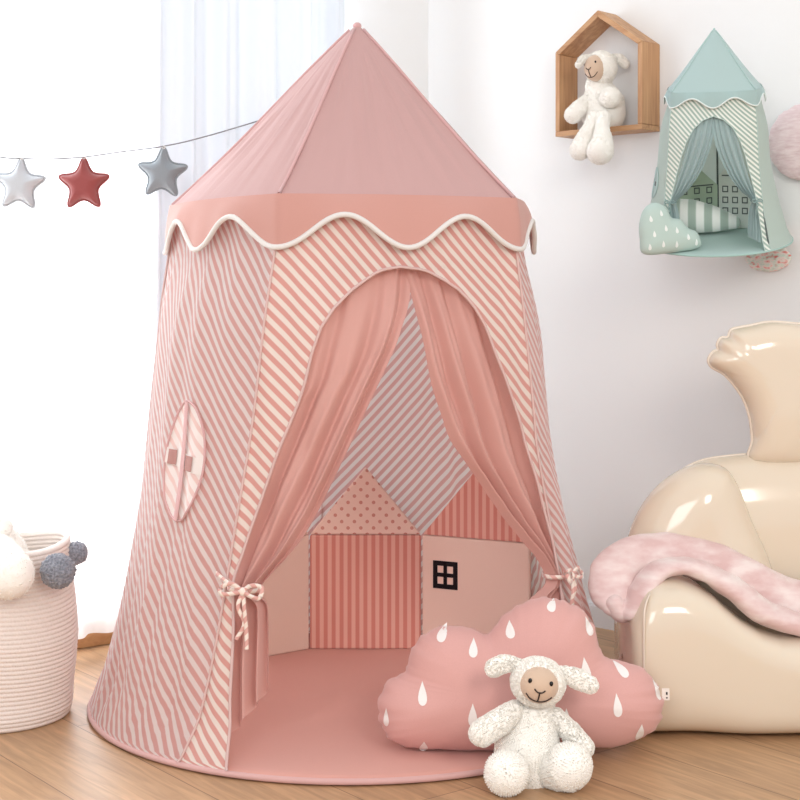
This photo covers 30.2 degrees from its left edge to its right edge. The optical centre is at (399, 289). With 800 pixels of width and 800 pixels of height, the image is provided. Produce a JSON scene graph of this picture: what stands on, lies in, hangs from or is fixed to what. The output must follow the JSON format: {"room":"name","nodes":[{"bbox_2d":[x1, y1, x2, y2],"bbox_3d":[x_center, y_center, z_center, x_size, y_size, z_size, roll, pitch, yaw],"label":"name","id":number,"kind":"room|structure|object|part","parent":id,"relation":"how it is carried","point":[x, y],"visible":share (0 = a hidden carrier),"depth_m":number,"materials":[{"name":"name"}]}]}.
{"room":"children's room","nodes":[
{"label":"children's room","id":0,"kind":"room"},
{"bbox_2d":[344,0,427,99],"bbox_3d":[-1.188,-0.400,3.289,3.329,2.500,0.120,0,0,-36],"label":"wall","id":1,"kind":"structure","parent":0,"point":[400,27],"depth_m":4.08,"materials":[{"name":"paint"}]},
{"bbox_2d":[77,632,112,648],"bbox_3d":[-1.123,0.818,3.250,2.989,0.060,0.020,0,0,-36],"label":"trim","id":2,"kind":"structure","parent":1,"relation":"attached to","point":[92,639],"depth_m":3.52,"materials":[{"name":"brown wood"}]},
{"bbox_2d":[0,120,257,159],"bbox_3d":[-0.530,-0.406,3.518,1.159,0.239,0.100,0,0,-44],"label":"string","id":3,"kind":"object","parent":1,"relation":"attached to","point":[257,120],"visible":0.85,"depth_m":3.38,"materials":[{"name":"grey fabric"}]},
{"bbox_2d":[0,157,45,208],"bbox_3d":[-0.833,-0.235,3.249,0.117,0.114,0.042,0,0,6],"label":"star","id":4,"kind":"object","parent":3,"relation":"hanging from","point":[19,184],"visible":1,"depth_m":3.23,"materials":[{"name":"white fabric"}]},
{"bbox_2d":[58,156,109,206],"bbox_3d":[-0.711,-0.243,3.330,0.119,0.115,0.042,0,0,6],"label":"star","id":5,"kind":"object","parent":3,"relation":"hanging from","point":[84,184],"visible":1,"depth_m":3.32,"materials":[{"name":"red fabric"}]},
{"bbox_2d":[138,146,187,195],"bbox_3d":[-0.550,-0.276,3.431,0.119,0.118,0.042,0,0,6],"label":"star","id":6,"kind":"object","parent":3,"relation":"hanging from","point":[163,173],"visible":1,"depth_m":3.42,"materials":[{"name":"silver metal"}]},
{"bbox_3d":[-1.010,-1.535,3.239,2.165,0.024,1.583,0,0,0],"label":"curtain rod","id":7,"kind":"object","parent":1,"relation":"attached to","visible":0},
{"bbox_2d":[0,0,155,638],"bbox_3d":[-1.315,-0.363,3.017,1.812,2.341,0.062,0,0,-36],"label":"window","id":8,"kind":"structure","parent":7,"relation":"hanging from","point":[78,77],"depth_m":3.42,"materials":[{"name":"white glass"}]},
{"bbox_2d":[156,0,344,340],"bbox_3d":[-0.365,-0.363,3.707,0.563,2.341,0.061,0,0,-36],"label":"sheer curtain","id":9,"kind":"object","parent":7,"relation":"hanging from","point":[221,65],"visible":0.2,"depth_m":3.65,"materials":[{"name":"white fabric"}]},
{"bbox_2d":[0,627,799,799],"bbox_3d":[0.000,0.850,2.000,6.000,0.001,6.000,0,0,0],"label":"floor","id":10,"kind":"structure","parent":0,"point":[66,758],"depth_m":2.60,"materials":[{"name":"brown wood"}]},
{"bbox_2d":[0,530,87,733],"bbox_3d":[-0.794,0.671,2.965,0.348,0.356,0.324,0,0,0],"label":"woven basket","id":11,"kind":"object","parent":10,"relation":"on","point":[39,628],"visible":0.97,"depth_m":2.86,"materials":[{"name":"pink fabric"}]},
{"bbox_2d":[0,513,35,600],"bbox_3d":[-0.802,0.595,2.884,0.185,0.360,0.323,0,0,-12],"label":"plush toy","id":12,"kind":"object","parent":11,"relation":"in","point":[17,570],"visible":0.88,"depth_m":2.76,"materials":[{"name":"white fabric"}]},
{"bbox_2d":[87,22,598,784],"bbox_3d":[-0.089,0.146,3.080,1.101,1.405,1.101,0,0,-43],"label":"tent","id":13,"kind":"object","parent":10,"relation":"on","point":[347,289],"visible":0.85,"depth_m":2.78,"materials":[{"name":"pink fabric"}]},
{"bbox_3d":[-0.492,0.333,2.915,0.237,1.008,0.635,0,0,-34],"label":"wall panel","id":14,"kind":"part","parent":13,"relation":"part of","materials":[{"name":"pink fabric"}]},
{"bbox_3d":[-0.384,0.333,3.396,0.235,1.008,0.595,0,0,39],"label":"wall panel","id":15,"kind":"part","parent":13,"relation":"part of","materials":[{"name":"pink fabric"}]},
{"bbox_2d":[231,268,409,732],"bbox_3d":[-0.147,0.370,2.710,0.370,0.852,0.081,0,0,-25],"label":"curtain","id":16,"kind":"object","parent":13,"relation":"hanging from","point":[311,348],"depth_m":2.70,"materials":[{"name":"pink fabric"}]},
{"bbox_3d":[0.001,0.333,2.714,0.790,1.008,0.273,0,0,0],"label":"panel","id":17,"kind":"part","parent":13,"relation":"part of","materials":[{"name":"pink fabric"}]},
{"bbox_2d":[262,468,530,655],"bbox_3d":[-0.039,0.625,3.390,0.670,0.422,0.138,0,0,0],"label":"panel","id":18,"kind":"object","parent":13,"relation":"on","point":[365,552],"depth_m":3.44,"materials":[{"name":"pink fabric"}]},
{"bbox_3d":[-0.293,0.703,3.388,0.200,0.266,0.014,0,0,-39],"label":"house panel","id":19,"kind":"part","parent":18,"relation":"part of","materials":[{"name":"pink fabric"}]},
{"bbox_3d":[-0.081,0.703,3.452,0.259,0.266,0.014,0,0,0],"label":"house panel","id":20,"kind":"part","parent":18,"relation":"part of","materials":[{"name":"pink fabric"}]},
{"bbox_2d":[433,560,457,589],"bbox_3d":[0.104,0.658,3.418,0.062,0.064,0.001,0,0,27],"label":"print","id":21,"kind":"object","parent":18,"relation":"attached to","point":[445,572],"depth_m":3.42,"materials":[{"name":"black fabric"}]},
{"bbox_3d":[0.174,0.703,3.391,0.268,0.266,0.014,0,0,27],"label":"house panel","id":22,"kind":"part","parent":18,"relation":"part of","materials":[{"name":"pink fabric"}]},
{"bbox_3d":[0.057,0.333,3.481,0.547,1.008,0.236,0,0,21],"label":"wall panel","id":23,"kind":"part","parent":13,"relation":"part of","materials":[{"name":"pink fabric"}]},
{"bbox_2d":[404,269,564,599],"bbox_3d":[0.191,0.351,2.791,0.362,0.815,0.118,0,0,-20],"label":"curtain","id":24,"kind":"object","parent":13,"relation":"hanging from","point":[478,329],"depth_m":2.81,"materials":[{"name":"pink fabric"}]},
{"bbox_2d":[378,596,669,750],"bbox_3d":[0.225,0.700,2.705,0.533,0.273,0.158,0,0,-2],"label":"cushion","id":25,"kind":"object","parent":13,"relation":"on","point":[444,687],"visible":0.72,"depth_m":2.65,"materials":[{"name":"pink fabric"}]},
{"bbox_3d":[0.336,0.333,3.131,0.240,1.008,0.601,0,0,0],"label":"wall panel","id":26,"kind":"part","parent":13,"relation":"part of","materials":[{"name":"pink fabric"}]},
{"bbox_2d":[468,654,599,796],"bbox_3d":[0.228,0.756,2.522,0.194,0.250,0.175,0,0,29],"label":"sheep","id":27,"kind":"object","parent":10,"relation":"on","point":[525,732],"visible":0.98,"depth_m":2.52},
{"bbox_3d":[0.169,0.744,2.536,0.112,0.066,0.048,0,0,-32],"label":"arm","id":28,"kind":"part","parent":27,"relation":"part of"},
{"bbox_3d":[0.179,0.817,2.518,0.075,0.082,0.127,0,0,0],"label":"leg","id":29,"kind":"part","parent":27,"relation":"part of","materials":[{"name":"white fabric"}]},
{"bbox_3d":[0.276,0.814,2.528,0.079,0.091,0.120,0,0,-30],"label":"leg","id":30,"kind":"part","parent":27,"relation":"part of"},
{"bbox_3d":[0.296,0.766,2.560,0.083,0.080,0.037,0,0,26],"label":"arm","id":31,"kind":"part","parent":27,"relation":"part of"},
{"bbox_2d":[614,320,799,733],"bbox_3d":[0.784,0.457,2.979,0.692,0.786,0.412,0,0,0],"label":"chair","id":32,"kind":"object","parent":10,"relation":"on","point":[723,671],"visible":0.8,"depth_m":2.98,"materials":[{"name":"beige plastic"}]},
{"bbox_2d":[588,532,799,636],"bbox_3d":[0.660,0.595,2.906,0.585,0.216,0.188,0,0,0],"label":"blanket","id":33,"kind":"object","parent":32,"relation":"on","point":[621,575],"visible":0.98,"depth_m":2.88,"materials":[{"name":"pink fur"}]},
{"bbox_3d":[0.784,0.703,2.918,0.692,0.293,0.289,0,0,0],"label":"seat","id":34,"kind":"part","parent":32,"relation":"part of","materials":[{"name":"beige plastic"}]},
{"bbox_3d":[0.813,0.549,3.110,0.618,0.420,0.150,0,0,0],"label":"backrest","id":35,"kind":"part","parent":32,"relation":"part of","materials":[{"name":"beige plastic"}]},
{"bbox_2d":[428,0,799,601],"bbox_3d":[1.248,-0.400,3.128,3.320,2.500,0.120,0,0,43],"label":"wall","id":36,"kind":"structure","parent":0,"point":[628,335],"depth_m":3.71,"materials":[{"name":"paint"}]},
{"bbox_2d":[587,601,613,630],"bbox_3d":[1.252,0.821,3.033,3.185,0.058,0.014,0,0,43],"label":"baseboard","id":37,"kind":"structure","parent":36,"relation":"attached to","point":[600,619],"depth_m":3.72,"materials":[{"name":"white paint"}]},
{"bbox_2d":[556,10,659,138],"bbox_3d":[0.514,-0.538,3.677,0.260,0.302,0.078,0,0,43],"label":"wall shelf","id":38,"kind":"object","parent":36,"relation":"attached to","point":[568,54],"visible":0.96,"depth_m":3.65,"materials":[{"name":"brown wood"}]},
{"bbox_2d":[564,50,629,164],"bbox_3d":[0.475,-0.444,3.621,0.139,0.289,0.188,0,0,28],"label":"sheep","id":39,"kind":"object","parent":38,"relation":"on","point":[601,107],"visible":1,"depth_m":3.60},
{"bbox_3d":[0.446,-0.447,3.641,0.090,0.079,0.046,0,0,-31],"label":"arm","id":40,"kind":"part","parent":39,"relation":"part of"},
{"bbox_3d":[0.453,-0.375,3.587,0.095,0.125,0.050,0,0,-35],"label":"leg","id":41,"kind":"part","parent":39,"relation":"part of","materials":[{"name":"white fabric"}]},
{"bbox_3d":[0.480,-0.369,3.568,0.066,0.139,0.103,0,0,0],"label":"leg","id":42,"kind":"part","parent":39,"relation":"part of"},
{"bbox_3d":[0.511,-0.470,3.616,0.052,0.056,0.086,0,0,0],"label":"arm","id":43,"kind":"part","parent":39,"relation":"part of"},
{"bbox_2d":[651,28,793,256],"bbox_3d":[0.706,-0.319,3.306,0.336,0.498,0.342,0,0,13],"label":"tent","id":44,"kind":"object","parent":36,"relation":"attached to","point":[714,121],"visible":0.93,"depth_m":3.18,"materials":[{"name":"green fabric"}]},
{"bbox_3d":[0.573,-0.276,3.299,0.079,0.338,0.218,0,14,14],"label":"wall panel","id":45,"kind":"part","parent":44,"relation":"part of","materials":[{"name":"teal fabric"}]},
{"bbox_2d":[639,203,700,254],"bbox_3d":[0.584,-0.132,3.202,0.140,0.113,0.046,0,0,-10],"label":"cushion","id":46,"kind":"object","parent":44,"relation":"on","point":[659,233],"visible":1,"depth_m":3.18,"materials":[{"name":"green fabric"}]},
{"bbox_2d":[671,117,714,218],"bbox_3d":[0.623,-0.237,3.185,0.112,0.272,0.022,0,0,38],"label":"curtain","id":47,"kind":"object","parent":44,"relation":"hanging from","point":[700,130],"depth_m":3.18,"materials":[{"name":"teal fabric"}]},
{"bbox_3d":[0.663,-0.307,3.405,0.131,0.338,0.088,0,14,14],"label":"wall panel","id":48,"kind":"part","parent":44,"relation":"part of","materials":[{"name":"teal fabric"}]},
{"bbox_2d":[676,199,740,232],"bbox_3d":[0.678,-0.168,3.352,0.189,0.079,0.071,0,0,3],"label":"bolster","id":49,"kind":"object","parent":44,"relation":"on","point":[701,217],"visible":0.66,"depth_m":3.33,"materials":[{"name":"fabric"}]},
{"bbox_3d":[0.673,-0.253,3.178,0.239,0.338,0.050,0,14,14],"label":"panel","id":50,"kind":"part","parent":44,"relation":"part of","materials":[{"name":"teal fabric"}]},
{"bbox_2d":[679,169,760,230],"bbox_3d":[0.747,-0.217,3.388,0.225,0.180,0.081,0,0,23],"label":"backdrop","id":51,"kind":"structure","parent":44,"relation":"on","point":[732,200],"depth_m":3.40,"materials":[{"name":"green fabric"}]},
{"bbox_3d":[0.683,-0.212,3.407,0.093,0.148,0.041,0,14,14],"label":"house panel","id":52,"kind":"part","parent":51,"relation":"part of","materials":[{"name":"green fabric"}]},
{"bbox_3d":[0.769,-0.225,3.397,0.074,0.168,0.019,0,14,14],"label":"house panel","id":53,"kind":"part","parent":51,"relation":"part of","materials":[{"name":"white fabric"}]},
{"bbox_3d":[0.790,-0.307,3.373,0.131,0.338,0.088,0,14,14],"label":"wall panel","id":54,"kind":"part","parent":44,"relation":"part of","materials":[{"name":"teal fabric"}]},
{"bbox_2d":[712,117,760,242],"bbox_3d":[0.721,-0.237,3.163,0.111,0.272,0.021,0,0,-12],"label":"curtain","id":55,"kind":"object","parent":44,"relation":"hanging from","point":[725,130],"depth_m":3.16,"materials":[{"name":"teal fabric"}]},
{"bbox_3d":[0.818,-0.276,3.237,0.080,0.338,0.217,0,14,14],"label":"wall panel","id":56,"kind":"part","parent":44,"relation":"part of","materials":[{"name":"teal fabric"}]},
{"bbox_2d":[745,248,790,271],"bbox_3d":[0.847,-0.074,3.407,0.117,0.065,0.021,0,0,43],"label":"rosette","id":57,"kind":"object","parent":36,"relation":"attached to","point":[776,260],"visible":0.71,"depth_m":3.39,"materials":[{"name":"pink fabric"}]},
{"bbox_2d":[769,104,799,180],"bbox_3d":[0.915,-0.335,3.332,0.196,0.176,0.043,0,0,43],"label":"pompom","id":58,"kind":"object","parent":36,"relation":"attached to","point":[784,137],"visible":0.98,"depth_m":3.35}
]}

